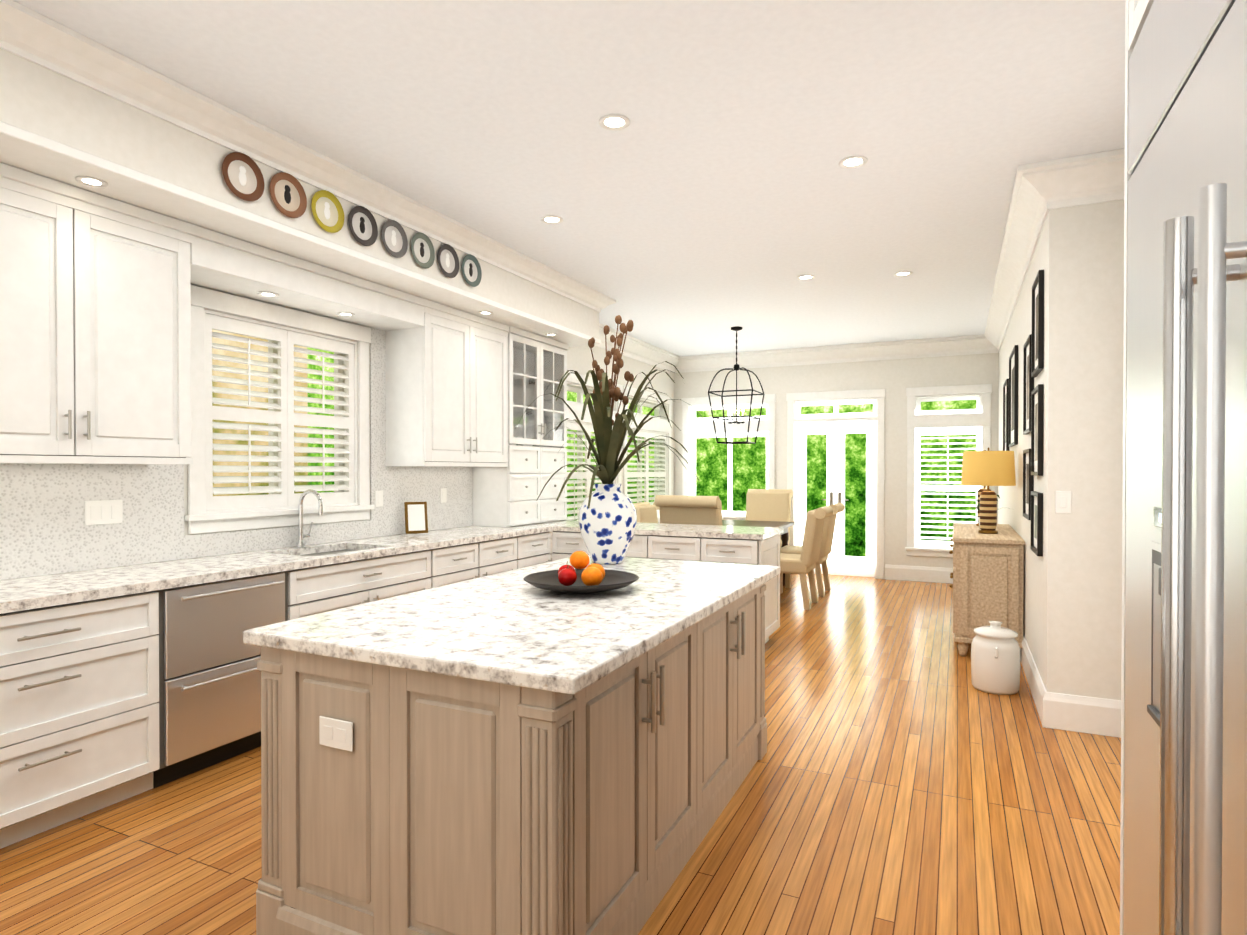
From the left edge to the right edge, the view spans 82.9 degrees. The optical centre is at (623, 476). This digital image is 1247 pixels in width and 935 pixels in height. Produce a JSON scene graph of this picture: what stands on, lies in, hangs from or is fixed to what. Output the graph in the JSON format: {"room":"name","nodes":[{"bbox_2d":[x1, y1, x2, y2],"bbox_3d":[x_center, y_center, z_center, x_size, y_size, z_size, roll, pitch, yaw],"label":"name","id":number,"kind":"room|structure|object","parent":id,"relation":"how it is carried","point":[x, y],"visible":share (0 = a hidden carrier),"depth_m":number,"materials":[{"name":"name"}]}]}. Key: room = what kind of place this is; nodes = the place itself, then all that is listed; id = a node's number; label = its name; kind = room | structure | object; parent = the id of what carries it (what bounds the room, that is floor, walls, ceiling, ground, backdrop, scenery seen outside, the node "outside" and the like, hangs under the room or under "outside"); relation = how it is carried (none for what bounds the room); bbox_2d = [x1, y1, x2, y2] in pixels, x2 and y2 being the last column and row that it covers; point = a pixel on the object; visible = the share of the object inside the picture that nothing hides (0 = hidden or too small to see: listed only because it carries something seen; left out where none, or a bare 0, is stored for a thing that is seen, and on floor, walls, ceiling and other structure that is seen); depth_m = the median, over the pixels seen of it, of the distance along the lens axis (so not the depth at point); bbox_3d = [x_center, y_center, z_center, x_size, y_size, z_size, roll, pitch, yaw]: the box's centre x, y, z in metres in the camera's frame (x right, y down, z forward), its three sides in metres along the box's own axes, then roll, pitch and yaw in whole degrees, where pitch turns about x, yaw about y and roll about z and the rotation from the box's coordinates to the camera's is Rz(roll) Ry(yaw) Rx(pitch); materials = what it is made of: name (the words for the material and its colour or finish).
{"room":"kitchen","nodes":[
{"label":"kitchen","id":0,"kind":"room"},
{"bbox_2d":[184,284,673,561],"bbox_3d":[-1.760,-0.153,5.187,0.200,3.000,11.250,0,1,25],"label":"wall","id":1,"kind":"structure","parent":0,"point":[579,359],"depth_m":8.20,"materials":[{"name":"paint"}]},
{"bbox_2d":[0,162,195,461],"bbox_3d":[-2.474,-0.646,3.002,0.368,1.123,1.063,0,1,25],"label":"upper cabinet","id":2,"kind":"object","parent":1,"relation":"attached to","point":[95,289],"depth_m":3.01,"materials":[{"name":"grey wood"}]},
{"bbox_2d":[184,285,374,533],"bbox_3d":[-2.119,-0.358,4.365,0.250,1.325,1.310,0,1,25],"label":"kitchen window","id":3,"kind":"structure","parent":1,"relation":"in","point":[348,421],"depth_m":4.27,"materials":[{"name":"paint"}]},
{"bbox_2d":[196,225,423,333],"bbox_3d":[-1.894,-1.124,4.225,0.368,0.188,1.646,0,1,25],"label":"soffit","id":4,"kind":"object","parent":1,"relation":"attached to","point":[224,263],"depth_m":4.02,"materials":[{"name":"grey wood"}]},
{"bbox_2d":[257,292,278,296],"bbox_3d":[-2.004,-1.024,3.984,0.108,0.005,0.108,0,1,25],"label":"recessed light","id":5,"kind":"object","parent":4,"relation":"attached to","point":[266,294],"visible":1,"depth_m":3.98,"materials":[{"name":"paint"}]},
{"bbox_2d":[337,312,354,316],"bbox_3d":[-1.764,-1.028,4.490,0.108,0.005,0.108,0,1,25],"label":"recessed light","id":6,"kind":"object","parent":4,"relation":"attached to","point":[346,314],"visible":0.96,"depth_m":4.50,"materials":[{"name":"paint"}]},
{"bbox_2d":[380,299,463,465],"bbox_3d":[-1.421,-0.665,5.229,0.368,1.123,0.563,0,1,25],"label":"upper cabinet","id":7,"kind":"object","parent":1,"relation":"attached to","point":[422,371],"depth_m":5.01,"materials":[{"name":"grey wood"}]},
{"bbox_2d":[464,312,515,465],"bbox_3d":[-1.217,-0.669,5.649,0.378,1.123,0.622,0,1,25],"label":"upper cabinet","id":8,"kind":"object","parent":1,"relation":"attached to","point":[489,345],"depth_m":5.57,"materials":[{"name":"grey wood"}]},
{"bbox_2d":[565,372,621,519],"bbox_3d":[-0.445,-0.214,7.911,0.250,1.775,1.610,0,1,25],"label":"window","id":9,"kind":"structure","parent":1,"relation":"in","point":[579,475],"depth_m":7.75,"materials":[{"name":"paint"}]},
{"bbox_2d":[594,323,679,371],"bbox_3d":[-0.012,-1.578,8.452,0.160,0.204,3.470,0,1,25],"label":"crown molding","id":10,"kind":"structure","parent":1,"relation":"attached to","point":[634,348],"depth_m":8.98,"materials":[{"name":"paint"}]},
{"bbox_2d":[623,386,671,522],"bbox_3d":[0.260,-0.227,9.403,0.250,1.775,1.610,0,1,25],"label":"window","id":11,"kind":"structure","parent":1,"relation":"in","point":[661,473],"depth_m":9.47,"materials":[{"name":"paint"}]},
{"bbox_2d":[0,573,1120,934],"bbox_3d":[0.480,1.381,4.170,5.130,0.050,11.600,0,1,25],"label":"floor","id":12,"kind":"structure","parent":0,"point":[904,777],"depth_m":2.76,"materials":[{"name":"brown wood"}]},
{"bbox_2d":[0,590,167,848],"bbox_3d":[-2.443,0.928,2.785,0.620,0.878,0.856,0,1,25],"label":"base cabinet","id":13,"kind":"object","parent":12,"relation":"on","point":[130,612],"depth_m":2.77,"materials":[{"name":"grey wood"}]},
{"bbox_2d":[0,526,551,613],"bbox_3d":[-2.321,0.465,3.024,0.633,0.039,6.750,0,1,25],"label":"countertop","id":14,"kind":"structure","parent":13,"relation":"on","point":[39,591],"depth_m":3.42,"materials":[{"name":"white stone"}]},
{"bbox_2d":[292,490,322,545],"bbox_3d":[-1.895,0.259,4.312,0.208,0.348,0.097,0,1,25],"label":"faucet","id":15,"kind":"object","parent":14,"relation":"on","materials":[{"name":"silver metal"}]},
{"bbox_2d":[300,546,371,553],"bbox_3d":[-1.745,0.559,4.218,0.410,0.193,0.610,0,1,25],"label":"sink","id":16,"kind":"object","parent":14,"relation":"in","point":[335,549],"depth_m":4.46,"materials":[{"name":"grey metal"}]},
{"bbox_2d":[404,502,427,533],"bbox_3d":[-1.510,0.306,5.147,0.160,0.237,0.062,0,1,-30],"label":"framed picture","id":17,"kind":"object","parent":14,"relation":"on","point":[416,520],"visible":1,"depth_m":5.13,"materials":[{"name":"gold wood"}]},
{"bbox_2d":[168,570,303,782],"bbox_3d":[-2.111,0.922,3.488,0.620,0.878,0.698,0,1,25],"label":"dishwasher","id":18,"kind":"object","parent":12,"relation":"on","point":[214,679],"depth_m":3.27,"materials":[{"name":"grey metal"}]},
{"bbox_2d":[304,550,443,616],"bbox_3d":[-1.744,0.915,4.265,0.620,0.878,1.159,0,1,25],"label":"base cabinet","id":19,"kind":"object","parent":12,"relation":"on","point":[345,584],"depth_m":4.11,"materials":[{"name":"grey wood"}]},
{"bbox_2d":[444,538,511,584],"bbox_3d":[-1.312,0.907,5.178,0.620,0.878,1.118,0,1,25],"label":"base cabinet","id":20,"kind":"object","parent":12,"relation":"on","point":[474,560],"depth_m":5.02,"materials":[{"name":"grey wood"}]},
{"bbox_2d":[243,583,766,934],"bbox_3d":[-0.180,0.928,2.771,1.068,0.878,2.035,0,1,25],"label":"kitchen island","id":21,"kind":"object","parent":12,"relation":"on","point":[512,752],"depth_m":1.92,"materials":[{"name":"brown wood"}]},
{"bbox_2d":[319,716,352,751],"bbox_3d":[-0.794,0.710,1.948,0.124,0.080,0.008,0,1,25],"label":"outlet","id":22,"kind":"object","parent":21,"relation":"attached to","point":[335,732],"depth_m":1.95,"materials":[{"name":"white plastic"}]},
{"bbox_2d":[243,555,780,698],"bbox_3d":[-0.173,0.467,2.773,1.115,0.040,2.070,0,1,25],"label":"island countertop","id":23,"kind":"structure","parent":21,"relation":"on","point":[500,625],"depth_m":2.17,"materials":[{"name":"white stone"}]},
{"bbox_2d":[523,551,638,593],"bbox_3d":[-0.165,0.371,2.784,0.456,0.149,0.456,0,1,25],"label":"fruit bowl","id":24,"kind":"object","parent":23,"relation":"on","point":[590,578],"visible":1,"depth_m":2.77,"materials":[{"name":"grey ceramic"}]},
{"bbox_2d":[515,315,705,563],"bbox_3d":[-0.056,-0.209,3.551,0.996,1.296,0.955,0,1,25],"label":"vase","id":25,"kind":"object","parent":23,"relation":"on","point":[607,520],"visible":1,"depth_m":3.50,"materials":[{"name":"blue ceramic"}]},
{"bbox_2d":[472,442,543,525],"bbox_3d":[-0.989,0.078,6.105,0.350,0.679,0.455,0,1,25],"label":"base cabinet","id":26,"kind":"object","parent":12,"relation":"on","point":[501,495],"depth_m":5.94,"materials":[{"name":"grey wood"}]},
{"bbox_2d":[512,530,551,569],"bbox_3d":[-0.977,0.901,5.822,0.677,0.878,0.589,0,1,25],"label":"base cabinet","id":27,"kind":"object","parent":12,"relation":"on","point":[528,550],"depth_m":5.67,"materials":[{"name":"grey wood"}]},
{"bbox_2d":[544,446,567,521],"bbox_3d":[-0.795,0.075,6.517,0.350,0.679,0.455,0,1,25],"label":"base cabinet","id":28,"kind":"object","parent":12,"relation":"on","point":[554,511],"depth_m":6.48,"materials":[{"name":"grey wood"}]},
{"bbox_2d":[552,530,589,560],"bbox_3d":[-0.264,0.899,6.116,0.519,0.878,0.729,0,1,25],"label":"base cabinet","id":29,"kind":"object","parent":12,"relation":"on","point":[564,542],"depth_m":5.89,"materials":[{"name":"grey wood"}]},
{"bbox_2d":[625,534,655,558],"bbox_3d":[0.131,0.900,5.967,0.558,0.878,0.660,0,1,25],"label":"base cabinet","id":30,"kind":"object","parent":12,"relation":"on","point":[642,545],"depth_m":5.59,"materials":[{"name":"grey wood"}]},
{"bbox_2d":[633,502,657,522],"bbox_3d":[0.427,0.815,7.939,0.690,1.021,0.500,0,1,25],"label":"dining chair","id":31,"kind":"object","parent":12,"relation":"on","point":[646,512],"visible":0.12,"depth_m":7.96,"materials":[{"name":"fabric"}]},
{"bbox_2d":[655,495,721,524],"bbox_3d":[0.714,0.755,6.802,0.600,1.159,0.710,0,1,25],"label":"dining chair","id":32,"kind":"object","parent":12,"relation":"on","point":[695,510],"visible":0.31,"depth_m":6.52,"materials":[{"name":"fabric"}]},
{"bbox_2d":[656,534,779,642],"bbox_3d":[0.710,0.903,5.694,0.959,0.878,0.660,0,1,25],"label":"base cabinet","id":33,"kind":"object","parent":12,"relation":"on","point":[686,547],"depth_m":5.41,"materials":[{"name":"grey wood"}]},
{"bbox_2d":[536,520,783,537],"bbox_3d":[0.075,0.439,6.006,2.418,0.039,0.690,0,1,25],"label":"countertop","id":34,"kind":"structure","parent":33,"relation":"on","point":[641,528],"depth_m":5.61,"materials":[{"name":"white stone"}]},
{"bbox_2d":[722,520,794,585],"bbox_3d":[1.276,0.940,7.993,0.960,0.764,1.720,0,1,25],"label":"dining table","id":35,"kind":"object","parent":12,"relation":"on","point":[785,533],"visible":0.06,"depth_m":8.46,"materials":[{"name":"brown wood"}]},
{"bbox_2d":[746,489,792,547],"bbox_3d":[1.824,0.745,9.152,0.580,1.140,0.707,0,1,25],"label":"dining chair","id":36,"kind":"object","parent":12,"relation":"on","point":[768,504],"visible":0.35,"depth_m":9.28,"materials":[{"name":"fabric"}]},
{"bbox_2d":[780,506,833,609],"bbox_3d":[1.775,0.820,7.303,0.690,1.021,0.500,0,1,25],"label":"dining chair","id":37,"kind":"object","parent":12,"relation":"on","point":[802,564],"visible":0.73,"depth_m":7.04,"materials":[{"name":"fabric"}]},
{"bbox_2d":[780,503,844,596],"bbox_3d":[2.125,0.814,8.044,0.690,1.021,0.500,0,1,25],"label":"dining chair","id":38,"kind":"object","parent":12,"relation":"on","point":[827,536],"visible":0.58,"depth_m":7.88,"materials":[{"name":"fabric"}]},
{"bbox_2d":[949,523,1024,655],"bbox_3d":[2.998,0.895,5.907,0.494,0.889,1.650,0,1,25],"label":"cabinet","id":39,"kind":"object","parent":12,"relation":"on","point":[987,575],"visible":0.88,"depth_m":5.18,"materials":[{"name":"brown wood"}]},
{"bbox_2d":[962,448,1015,533],"bbox_3d":[2.899,0.112,5.615,0.384,0.680,0.384,0,1,25],"label":"table lamp","id":40,"kind":"object","parent":39,"relation":"on","point":[988,468],"visible":1,"depth_m":5.50,"materials":[{"name":"yellow fabric"}]},
{"bbox_2d":[971,621,1020,694],"bbox_3d":[2.365,1.137,4.494,0.280,0.430,0.358,0,1,25],"label":"jar","id":41,"kind":"object","parent":12,"relation":"on","point":[995,658],"visible":1,"depth_m":4.39,"materials":[{"name":"white ceramic"}]},
{"bbox_2d":[1120,0,1246,934],"bbox_3d":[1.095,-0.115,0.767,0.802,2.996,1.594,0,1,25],"label":"refrigerator","id":42,"kind":"object","parent":12,"relation":"on","point":[1183,847],"visible":1,"depth_m":0.99,"materials":[{"name":"silver metal"}]},
{"bbox_2d":[13,0,1125,356],"bbox_3d":[0.480,-1.669,4.143,5.130,0.050,11.600,0,1,25],"label":"ceiling","id":43,"kind":"structure","parent":0,"point":[707,198],"depth_m":3.27,"materials":[{"name":"paint"}]},
{"bbox_2d":[0,48,600,346],"bbox_3d":[-2.140,-1.425,3.346,0.675,0.425,7.615,0,1,25],"label":"soffit beam","id":44,"kind":"structure","parent":43,"relation":"attached to","point":[58,127],"depth_m":3.15,"materials":[{"name":"paint"}]},
{"bbox_2d":[75,176,107,187],"bbox_3d":[-2.176,-1.204,2.892,0.108,0.005,0.108,0,1,25],"label":"recessed light","id":45,"kind":"object","parent":44,"relation":"attached to","point":[91,181],"visible":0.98,"depth_m":2.89,"materials":[{"name":"paint"}]},
{"bbox_2d":[222,152,264,200],"bbox_3d":[-1.786,-1.402,3.314,0.020,0.216,0.216,0,1,25],"label":"wall plate","id":46,"kind":"object","parent":44,"relation":"attached to","point":[243,176],"visible":1,"depth_m":3.31,"materials":[{"name":"brown"}]},
{"bbox_2d":[269,172,306,217],"bbox_3d":[-1.681,-1.404,3.536,0.020,0.216,0.216,0,1,25],"label":"wall plate","id":47,"kind":"object","parent":44,"relation":"attached to","point":[288,195],"visible":0.98,"depth_m":3.54,"materials":[{"name":"brown ceramic"}]},
{"bbox_2d":[311,190,343,232],"bbox_3d":[-1.576,-1.406,3.758,0.020,0.216,0.216,0,1,25],"label":"wall plate","id":48,"kind":"object","parent":44,"relation":"attached to","point":[327,211],"visible":0.98,"depth_m":3.76,"materials":[{"name":"yellow ceramic"}]},
{"bbox_2d":[348,206,377,245],"bbox_3d":[-1.471,-1.408,3.980,0.020,0.216,0.216,0,1,25],"label":"wall plate","id":49,"kind":"object","parent":44,"relation":"attached to","point":[363,227],"visible":0.98,"depth_m":3.98,"materials":[{"name":"grey ceramic"}]},
{"bbox_2d":[381,220,407,257],"bbox_3d":[-1.366,-1.410,4.202,0.020,0.216,0.216,0,1,25],"label":"wall plate","id":50,"kind":"object","parent":44,"relation":"attached to","point":[394,238],"visible":0.98,"depth_m":4.21,"materials":[{"name":"grey ceramic"}]},
{"bbox_2d":[411,233,434,268],"bbox_3d":[-1.261,-1.411,4.425,0.020,0.216,0.216,0,1,25],"label":"wall plate","id":51,"kind":"object","parent":44,"relation":"attached to","point":[422,250],"visible":0.98,"depth_m":4.43,"materials":[{"name":"grey"}]},
{"bbox_2d":[438,244,458,277],"bbox_3d":[-1.156,-1.413,4.647,0.020,0.216,0.216,0,1,25],"label":"wall plate","id":52,"kind":"object","parent":44,"relation":"attached to","point":[448,261],"visible":0.98,"depth_m":4.65,"materials":[{"name":"grey ceramic"}]},
{"bbox_2d":[462,254,481,286],"bbox_3d":[-1.051,-1.415,4.869,0.020,0.216,0.216,0,1,25],"label":"wall plate","id":53,"kind":"object","parent":44,"relation":"attached to","point":[471,271],"visible":0.98,"depth_m":4.87,"materials":[{"name":"grey"}]},
{"bbox_2d":[478,311,492,314],"bbox_3d":[-1.036,-1.225,5.306,0.108,0.005,0.108,0,1,25],"label":"recessed light","id":54,"kind":"object","parent":44,"relation":"attached to","point":[485,313],"visible":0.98,"depth_m":5.31,"materials":[{"name":"paint"}]},
{"bbox_2d":[0,0,615,311],"bbox_3d":[-1.772,-1.573,3.229,0.120,0.124,7.720,0,1,25],"label":"crown molding","id":55,"kind":"structure","parent":43,"relation":"attached to","point":[25,33],"depth_m":3.23,"materials":[{"name":"paint"}]},
{"bbox_2d":[541,216,562,223],"bbox_3d":[-0.459,-1.644,4.532,0.144,0.005,0.144,0,1,25],"label":"recessed light","id":56,"kind":"object","parent":43,"relation":"in","point":[551,219],"visible":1,"depth_m":4.53,"materials":[{"name":"paint"}]},
{"bbox_2d":[599,114,629,129],"bbox_3d":[-0.042,-1.633,3.262,0.144,0.005,0.144,0,1,25],"label":"recessed light","id":57,"kind":"object","parent":43,"relation":"in","point":[614,122],"visible":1,"depth_m":3.26,"materials":[{"name":"paint"}]},
{"bbox_2d":[708,326,764,443],"bbox_3d":[1.276,-1.023,7.976,0.515,1.306,0.515,0,1,25],"label":"pendant lantern","id":58,"kind":"object","parent":43,"relation":"hanging from","point":[736,416],"visible":1,"depth_m":7.95,"materials":[{"name":"black metal"}]},
{"bbox_2d":[797,275,814,279],"bbox_3d":[1.519,-1.656,5.887,0.144,0.005,0.144,0,1,25],"label":"recessed light","id":59,"kind":"object","parent":43,"relation":"in","point":[805,277],"visible":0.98,"depth_m":5.89,"materials":[{"name":"paint"}]},
{"bbox_2d":[839,156,867,168],"bbox_3d":[1.197,-1.637,3.683,0.144,0.005,0.144,0,1,25],"label":"recessed light","id":60,"kind":"object","parent":43,"relation":"in","point":[850,162],"visible":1,"depth_m":3.68,"materials":[{"name":"paint"}]},
{"bbox_2d":[894,271,912,276],"bbox_3d":[2.287,-1.655,5.778,0.144,0.005,0.144,0,1,25],"label":"recessed light","id":61,"kind":"object","parent":43,"relation":"in","point":[902,273],"visible":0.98,"depth_m":5.77,"materials":[{"name":"paint"}]},
{"bbox_2d":[674,353,998,578],"bbox_3d":[2.915,-0.189,9.310,5.130,3.000,0.200,0,1,25],"label":"wall","id":62,"kind":"structure","parent":0,"point":[895,378],"depth_m":8.99,"materials":[{"name":"paint"}]},
{"bbox_2d":[682,394,775,519],"bbox_3d":[1.489,-0.232,9.956,1.370,1.775,0.250,0,1,25],"label":"window","id":63,"kind":"structure","parent":62,"relation":"in","point":[693,427],"depth_m":9.96,"materials":[{"name":"paint"}]},
{"bbox_2d":[673,334,983,372],"bbox_3d":[2.504,-1.586,9.293,3.990,0.204,0.160,0,1,25],"label":"crown molding","id":64,"kind":"structure","parent":62,"relation":"attached to","point":[971,344],"depth_m":9.15,"materials":[{"name":"paint"}]},
{"bbox_2d":[786,389,885,578],"bbox_3d":[2.805,0.098,9.349,1.254,2.423,0.228,0,1,25],"label":"french door","id":65,"kind":"structure","parent":62,"relation":"in","point":[870,564],"depth_m":9.32,"materials":[{"name":"paint"}]},
{"bbox_2d":[885,564,952,583],"bbox_3d":[3.890,1.221,8.740,1.230,0.189,0.020,0,1,25],"label":"baseboard","id":66,"kind":"structure","parent":62,"relation":"attached to","point":[892,572],"depth_m":8.83,"materials":[{"name":"paint"}]},
{"bbox_2d":[905,384,991,557],"bbox_3d":[4.021,-0.056,8.761,0.970,2.105,0.250,0,1,25],"label":"window","id":67,"kind":"structure","parent":62,"relation":"in","point":[920,422],"depth_m":8.74,"materials":[{"name":"paint"}]},
{"bbox_2d":[998,200,1123,699],"bbox_3d":[3.743,-0.160,5.971,0.780,3.000,5.130,0,1,25],"label":"wall","id":68,"kind":"structure","parent":0,"point":[1072,610],"depth_m":3.76,"materials":[{"name":"paint"}]},
{"bbox_2d":[1003,379,1008,450],"bbox_3d":[3.725,-0.568,6.878,0.026,0.700,0.550,0,1,25],"label":"picture frame","id":69,"kind":"object","parent":68,"relation":"attached to","point":[1006,416],"visible":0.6,"depth_m":6.65,"materials":[{"name":"black wood"}]},
{"bbox_2d":[1009,345,1017,446],"bbox_3d":[3.319,-0.660,6.018,0.026,0.800,0.700,0,1,25],"label":"picture frame","id":70,"kind":"object","parent":68,"relation":"attached to","point":[1013,399],"visible":0.96,"depth_m":6.00,"materials":[{"name":"black wood"}]},
{"bbox_2d":[984,160,1055,353],"bbox_3d":[3.284,-1.558,6.088,0.160,0.204,5.290,0,1,25],"label":"crown molding","id":71,"kind":"structure","parent":68,"relation":"attached to","point":[1038,194],"depth_m":4.62,"materials":[{"name":"paint"}]},
{"bbox_2d":[1023,334,1033,434],"bbox_3d":[2.708,-0.599,4.726,0.026,0.620,0.460,0,1,25],"label":"picture frame","id":72,"kind":"object","parent":68,"relation":"attached to","point":[1028,383],"visible":0.81,"depth_m":4.80,"materials":[{"name":"black wood"}]},
{"bbox_2d":[1023,449,1033,519],"bbox_3d":[2.708,0.051,4.731,0.026,0.460,0.460,0,1,25],"label":"picture frame","id":73,"kind":"object","parent":68,"relation":"attached to","point":[1028,482],"visible":0.79,"depth_m":4.77,"materials":[{"name":"black wood"}]},
{"bbox_2d":[1020,634,1048,727],"bbox_3d":[3.377,1.243,6.145,0.020,0.189,5.150,0,1,25],"label":"baseboard","id":74,"kind":"structure","parent":68,"relation":"attached to","point":[1040,695],"depth_m":4.19,"materials":[{"name":"paint"}]},
{"bbox_2d":[1030,491,1042,555],"bbox_3d":[2.465,0.275,4.218,0.026,0.360,0.420,0,1,25],"label":"picture frame","id":75,"kind":"object","parent":68,"relation":"attached to","point":[1036,547],"visible":1,"depth_m":4.04,"materials":[{"name":"black wood"}]},
{"bbox_2d":[1031,270,1043,376],"bbox_3d":[2.465,-0.895,4.208,0.026,0.560,0.420,0,1,25],"label":"picture frame","id":76,"kind":"object","parent":68,"relation":"attached to","point":[1037,356],"visible":0.94,"depth_m":4.11,"materials":[{"name":"black wood"}]},
{"bbox_2d":[1031,384,1043,475],"bbox_3d":[2.465,-0.265,4.213,0.026,0.520,0.420,0,1,25],"label":"picture frame","id":77,"kind":"object","parent":68,"relation":"attached to","point":[1037,431],"visible":1,"depth_m":4.19,"materials":[{"name":"black wood"}]},
{"bbox_2d":[1055,491,1070,513],"bbox_3d":[2.357,0.139,3.786,0.073,0.120,0.009,0,1,25],"label":"light switch","id":78,"kind":"object","parent":68,"relation":"attached to","point":[1062,501],"visible":1,"depth_m":3.78,"materials":[{"name":"white plastic"}]},
{"bbox_2d":[1049,692,1120,737],"bbox_3d":[2.566,1.264,3.692,0.570,0.189,0.020,0,1,25],"label":"baseboard","id":79,"kind":"structure","parent":68,"relation":"attached to","point":[1086,714],"depth_m":3.74,"materials":[{"name":"paint"}]},
{"bbox_2d":[1052,148,1124,208],"bbox_3d":[2.468,-1.537,3.636,0.420,0.204,0.160,0,1,25],"label":"crown molding","id":80,"kind":"structure","parent":68,"relation":"attached to","point":[1093,178],"depth_m":3.66,"materials":[{"name":"paint"}]},
{"label":"outside","id":81,"kind":"structure","parent":0,"visible":0},
{"bbox_2d":[212,329,307,495],"bbox_3d":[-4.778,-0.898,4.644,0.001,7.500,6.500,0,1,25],"label":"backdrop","id":82,"kind":"structure","parent":81,"point":[243,366],"depth_m":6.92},
{"bbox_2d":[307,347,594,519],"bbox_3d":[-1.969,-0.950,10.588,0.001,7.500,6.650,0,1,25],"label":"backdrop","id":83,"kind":"structure","parent":81,"point":[571,396],"depth_m":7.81,"materials":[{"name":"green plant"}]},
{"bbox_2d":[595,400,975,556],"bbox_3d":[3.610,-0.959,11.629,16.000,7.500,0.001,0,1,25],"label":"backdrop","id":84,"kind":"structure","parent":81,"point":[749,466],"depth_m":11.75,"materials":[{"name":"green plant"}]}
]}

